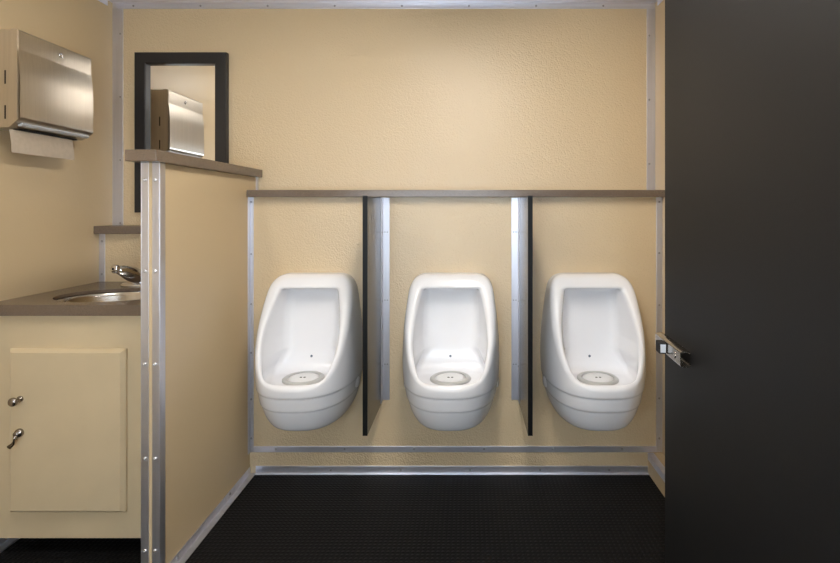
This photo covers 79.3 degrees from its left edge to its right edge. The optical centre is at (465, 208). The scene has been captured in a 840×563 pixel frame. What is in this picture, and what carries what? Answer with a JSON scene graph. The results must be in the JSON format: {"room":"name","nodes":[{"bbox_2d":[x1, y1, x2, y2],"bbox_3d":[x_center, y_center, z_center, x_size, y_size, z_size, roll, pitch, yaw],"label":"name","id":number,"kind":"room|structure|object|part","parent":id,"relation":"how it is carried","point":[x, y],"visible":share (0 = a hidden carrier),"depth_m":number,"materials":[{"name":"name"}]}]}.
{"room":"public restroom","nodes":[
{"label":"public restroom","id":0,"kind":"room"},
{"bbox_2d":[0,0,111,300],"bbox_3d":[-1.795,0.120,1.020,0.100,2.280,3.140,0,0,0],"label":"wall","id":1,"kind":"structure","parent":0,"point":[50,207],"depth_m":2.17,"materials":[{"name":"beige paint"}]},
{"bbox_2d":[0,538,19,552],"bbox_3d":[-1.725,1.238,2.097,0.040,0.045,0.606,0,0,0],"label":"baseboard","id":2,"kind":"structure","parent":1,"relation":"attached to","point":[5,543],"depth_m":1.89,"materials":[{"name":"metal"}]},
{"bbox_2d":[0,29,92,140],"bbox_3d":[-1.685,-0.476,2.018,0.120,0.364,0.362,0,0,0],"label":"paper towel dispenser","id":3,"kind":"object","parent":1,"relation":"attached to","point":[46,88],"visible":0.98,"depth_m":1.94,"materials":[{"name":"metal"}]},
{"bbox_2d":[9,129,74,159],"bbox_3d":[-1.668,-0.251,1.994,0.011,0.086,0.295,0,0,0],"label":"paper towel","id":4,"kind":"object","parent":3,"relation":"hanging from","point":[22,142],"visible":1,"depth_m":1.98,"materials":[{"name":"white paper"}]},
{"bbox_2d":[98,0,107,5],"bbox_3d":[-1.743,-1.004,1.325,0.004,0.032,2.250,0,0,0],"label":"trim","id":5,"kind":"structure","parent":1,"relation":"attached to","point":[105,2],"depth_m":2.43,"materials":[{"name":"metal"}]},
{"bbox_2d":[0,475,664,562],"bbox_3d":[-0.406,1.290,0.970,2.879,0.060,3.240,0,0,0],"label":"floor","id":6,"kind":"structure","parent":0,"point":[274,518],"depth_m":2.02,"materials":[{"name":"black rubber"}]},
{"bbox_2d":[0,316,140,537],"bbox_3d":[-1.418,0.822,2.082,0.650,0.876,0.626,0,0,0],"label":"vanity cabinet","id":7,"kind":"object","parent":6,"relation":"on","point":[70,386],"visible":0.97,"depth_m":1.81,"materials":[{"name":"beige wood"}]},
{"bbox_3d":[-1.607,0.827,1.787,0.017,0.043,0.032,0,0,45],"label":"lever","id":8,"kind":"part","parent":7,"relation":"part of","materials":[{"name":"silver metal"}]},
{"bbox_3d":[-1.600,0.682,1.790,0.031,0.031,0.041,0,0,0],"label":"knob","id":9,"kind":"part","parent":7,"relation":"part of","materials":[{"name":"silver metal"}]},
{"bbox_3d":[-1.439,0.801,1.821,0.418,0.591,0.022,0,0,0],"label":"door","id":10,"kind":"part","parent":7,"relation":"part of","materials":[{"name":"beige wood"}]},
{"bbox_2d":[0,282,140,315],"bbox_3d":[-1.417,0.364,2.103,0.654,0.039,0.586,0,0,0],"label":"countertop","id":11,"kind":"structure","parent":7,"relation":"on","point":[41,304],"depth_m":1.81,"materials":[{"name":"brown laminate"}]},
{"bbox_2d":[56,291,140,301],"bbox_3d":[-1.410,0.429,2.030,0.458,0.142,0.352,0,0,0],"label":"sink basin","id":12,"kind":"object","parent":11,"relation":"in","point":[122,295],"visible":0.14,"depth_m":2.15,"materials":[{"name":"metal"}]},
{"bbox_2d":[111,265,140,286],"bbox_3d":[-1.478,0.291,2.214,0.144,0.108,0.162,0,0,0],"label":"faucet","id":13,"kind":"object","parent":11,"relation":"on","point":[131,274],"visible":0.84,"depth_m":2.20,"materials":[{"name":"silver metal"}]},
{"bbox_3d":[-1.492,0.256,2.148,0.037,0.038,0.027,0,0,14],"label":"knob","id":14,"kind":"part","parent":13,"relation":"part of","materials":[{"name":"silver metal"}]},
{"bbox_3d":[-1.478,0.337,2.265,0.144,0.016,0.060,0,0,0],"label":"plate","id":15,"kind":"part","parent":13,"relation":"part of","materials":[{"name":"silver metal"}]},
{"bbox_2d":[125,149,261,562],"bbox_3d":[-1.053,0.533,2.061,0.105,1.453,0.857,0,0,0],"label":"wall","id":16,"kind":"structure","parent":6,"relation":"on","point":[195,458],"depth_m":1.88,"materials":[{"name":"beige laminate"}]},
{"bbox_3d":[-1.078,0.552,1.708,0.027,1.415,0.033,0,0,0],"label":"edge trim","id":17,"kind":"part","parent":16,"relation":"part of","materials":[{"name":"metal"}]},
{"bbox_3d":[-1.040,0.552,1.706,0.027,1.415,0.031,0,0,0],"label":"edge trim","id":18,"kind":"part","parent":16,"relation":"part of","materials":[{"name":"metal"}]},
{"bbox_3d":[-1.054,-0.174,2.059,0.103,0.038,0.854,0,0,0],"label":"cap rail","id":19,"kind":"part","parent":16,"relation":"part of","materials":[{"name":"brown laminate"}]},
{"bbox_3d":[-1.015,1.243,2.046,0.028,0.034,0.709,0,0,0],"label":"trim","id":20,"kind":"part","parent":16,"relation":"part of","materials":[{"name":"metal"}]},
{"bbox_2d":[248,197,253,453],"bbox_3d":[-1.020,0.550,2.387,0.018,1.213,0.026,0,0,0],"label":"trim","id":21,"kind":"structure","parent":16,"relation":"attached to","point":[250,199],"depth_m":2.40,"materials":[{"name":"metal"}]},
{"bbox_3d":[-1.058,-0.122,2.444,0.060,0.065,0.090,0,0,0],"label":"panel","id":22,"kind":"part","parent":16,"relation":"part of","materials":[{"name":"beige paint"}]},
{"bbox_2d":[105,9,661,472],"bbox_3d":[-0.406,0.120,2.495,2.679,2.280,0.190,0,0,0],"label":"wall","id":23,"kind":"structure","parent":0,"point":[320,99],"depth_m":2.49,"materials":[{"name":"beige paint"}]},
{"bbox_2d":[99,234,104,281],"bbox_3d":[-1.731,0.231,2.396,0.028,0.228,0.008,0,0,0],"label":"trim","id":24,"kind":"structure","parent":23,"relation":"attached to","point":[101,236],"depth_m":2.40,"materials":[{"name":"metal"}]},
{"bbox_2d":[112,9,122,224],"bbox_3d":[-1.719,-0.454,2.486,0.053,1.068,0.008,0,0,0],"label":"trim","id":25,"kind":"structure","parent":23,"relation":"attached to","point":[117,14],"depth_m":2.49,"materials":[{"name":"metal"}]},
{"bbox_2d":[94,225,140,233],"bbox_3d":[-1.417,0.099,2.423,0.656,0.037,0.126,0,0,0],"label":"wall ledge","id":26,"kind":"object","parent":23,"relation":"attached to","point":[109,229],"visible":0.44,"depth_m":2.36,"materials":[{"name":"brown laminate"}]},
{"bbox_2d":[134,52,228,211],"bbox_3d":[-1.396,-0.375,2.475,0.449,0.783,0.030,0,0,0],"label":"wall mirror","id":27,"kind":"object","parent":23,"relation":"attached to","point":[181,99],"visible":0.68,"depth_m":2.48,"materials":[{"name":"black mirror"}]},
{"bbox_3d":[-1.396,-0.375,2.486,0.337,0.671,0.007,0,0,0],"label":"glass","id":28,"kind":"part","parent":27,"relation":"part of","materials":[{"name":"silver mirror"}]},
{"bbox_2d":[255,273,362,430],"bbox_3d":[-0.711,0.624,2.213,0.446,0.643,0.373,0,0,0],"label":"urinal","id":29,"kind":"object","parent":23,"relation":"attached to","point":[309,344],"visible":1,"depth_m":2.26,"materials":[{"name":"white ceramic"}]},
{"bbox_2d":[363,196,389,435],"bbox_3d":[-0.390,0.430,2.216,0.054,0.969,0.368,0,0,0],"label":"divider","id":30,"kind":"object","parent":23,"relation":"attached to","point":[376,210],"visible":1,"depth_m":2.21,"materials":[{"name":"metal"}]},
{"bbox_3d":[-0.407,0.430,2.217,0.020,0.969,0.366,0,0,0],"label":"panel","id":31,"kind":"part","parent":30,"relation":"part of","materials":[{"name":"laminate"}]},
{"bbox_2d":[108,0,656,8],"bbox_3d":[-0.406,-1.004,2.473,2.679,0.032,0.035,0,0,0],"label":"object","id":32,"kind":"structure","parent":23,"relation":"attached to","point":[116,4],"depth_m":2.49,"materials":[{"name":"metal"}]},
{"bbox_2d":[403,273,498,430],"bbox_3d":[-0.068,0.624,2.213,0.446,0.643,0.373,0,0,0],"label":"urinal","id":33,"kind":"object","parent":23,"relation":"attached to","point":[451,334],"visible":1,"depth_m":2.27,"materials":[{"name":"white ceramic"}]},
{"bbox_2d":[255,466,648,474],"bbox_3d":[-0.067,1.241,2.393,1.868,0.038,0.014,0,0,0],"label":"baseboard","id":34,"kind":"structure","parent":23,"relation":"attached to","point":[260,470],"depth_m":2.40,"materials":[{"name":"metal"}]},
{"bbox_2d":[254,446,655,451],"bbox_3d":[-0.053,1.143,2.396,1.915,0.029,0.008,0,0,0],"label":"trim","id":35,"kind":"structure","parent":23,"relation":"attached to","point":[256,448],"depth_m":2.40,"materials":[{"name":"metal"}]},
{"bbox_2d":[247,190,664,196],"bbox_3d":[-0.047,-0.072,2.423,1.963,0.033,0.126,0,0,0],"label":"wall ledge","id":36,"kind":"object","parent":23,"relation":"attached to","point":[250,193],"visible":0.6,"depth_m":2.36,"materials":[{"name":"brown laminate"}]},
{"bbox_2d":[511,196,532,435],"bbox_3d":[0.242,0.430,2.216,0.053,0.969,0.368,0,0,0],"label":"divider","id":37,"kind":"object","parent":23,"relation":"attached to","point":[521,207],"visible":1,"depth_m":2.27,"materials":[{"name":"metal"}]},
{"bbox_3d":[0.260,0.430,2.217,0.019,0.969,0.366,0,0,0],"label":"panel","id":38,"kind":"part","parent":37,"relation":"part of","materials":[{"name":"laminate"}]},
{"bbox_2d":[540,273,645,430],"bbox_3d":[0.576,0.624,2.213,0.446,0.643,0.373,0,0,0],"label":"urinal","id":39,"kind":"object","parent":23,"relation":"attached to","point":[593,354],"visible":1,"depth_m":2.27,"materials":[{"name":"white ceramic"}]},
{"bbox_2d":[647,9,654,189],"bbox_3d":[0.913,-0.538,2.486,0.042,0.899,0.008,0,0,0],"label":"trim","id":40,"kind":"structure","parent":23,"relation":"attached to","point":[650,12],"depth_m":2.49,"materials":[{"name":"metal"}]},
{"bbox_2d":[656,197,661,451],"bbox_3d":[0.919,0.550,2.396,0.029,1.213,0.008,0,0,0],"label":"trim","id":41,"kind":"structure","parent":23,"relation":"attached to","point":[658,199],"depth_m":2.40,"materials":[{"name":"metal"}]},
{"bbox_2d":[655,0,664,455],"bbox_3d":[0.984,0.120,1.020,0.100,2.280,3.140,0,0,0],"label":"wall","id":42,"kind":"structure","parent":0,"point":[660,9],"depth_m":2.41,"materials":[{"name":"beige paint"}]},
{"bbox_2d":[648,453,664,496],"bbox_3d":[0.898,1.209,1.570,0.071,0.102,1.660,0,0,0],"label":"baseboard","id":43,"kind":"structure","parent":42,"relation":"attached to","point":[656,461],"depth_m":2.31,"materials":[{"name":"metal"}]},
{"bbox_3d":[0.877,1.174,1.578,0.029,0.032,1.636,0,0,0],"label":"edge trim","id":44,"kind":"part","parent":43,"relation":"part of","materials":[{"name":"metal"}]},
{"bbox_3d":[0.767,0.120,0.705,0.334,2.280,0.050,0,0,0],"label":"wall","id":45,"kind":"structure","parent":0,"visible":0},
{"bbox_2d":[655,0,839,562],"bbox_3d":[0.600,0.160,1.175,0.086,2.060,0.860,0,0,3],"label":"door","id":46,"kind":"structure","parent":45,"relation":"in","point":[750,342],"depth_m":1.06,"materials":[{"name":"grey laminate"}]},
{"bbox_3d":[0.587,0.415,1.517,0.022,0.034,0.038,0,0,3],"label":"latch knob","id":47,"kind":"part","parent":46,"relation":"part of","materials":[{"name":"silver metal"}]},
{"bbox_3d":[0.586,0.415,1.498,0.016,0.024,0.002,0,0,3],"label":"knob","id":48,"kind":"part","parent":46,"relation":"part of","materials":[{"name":"silver metal"}]}
]}

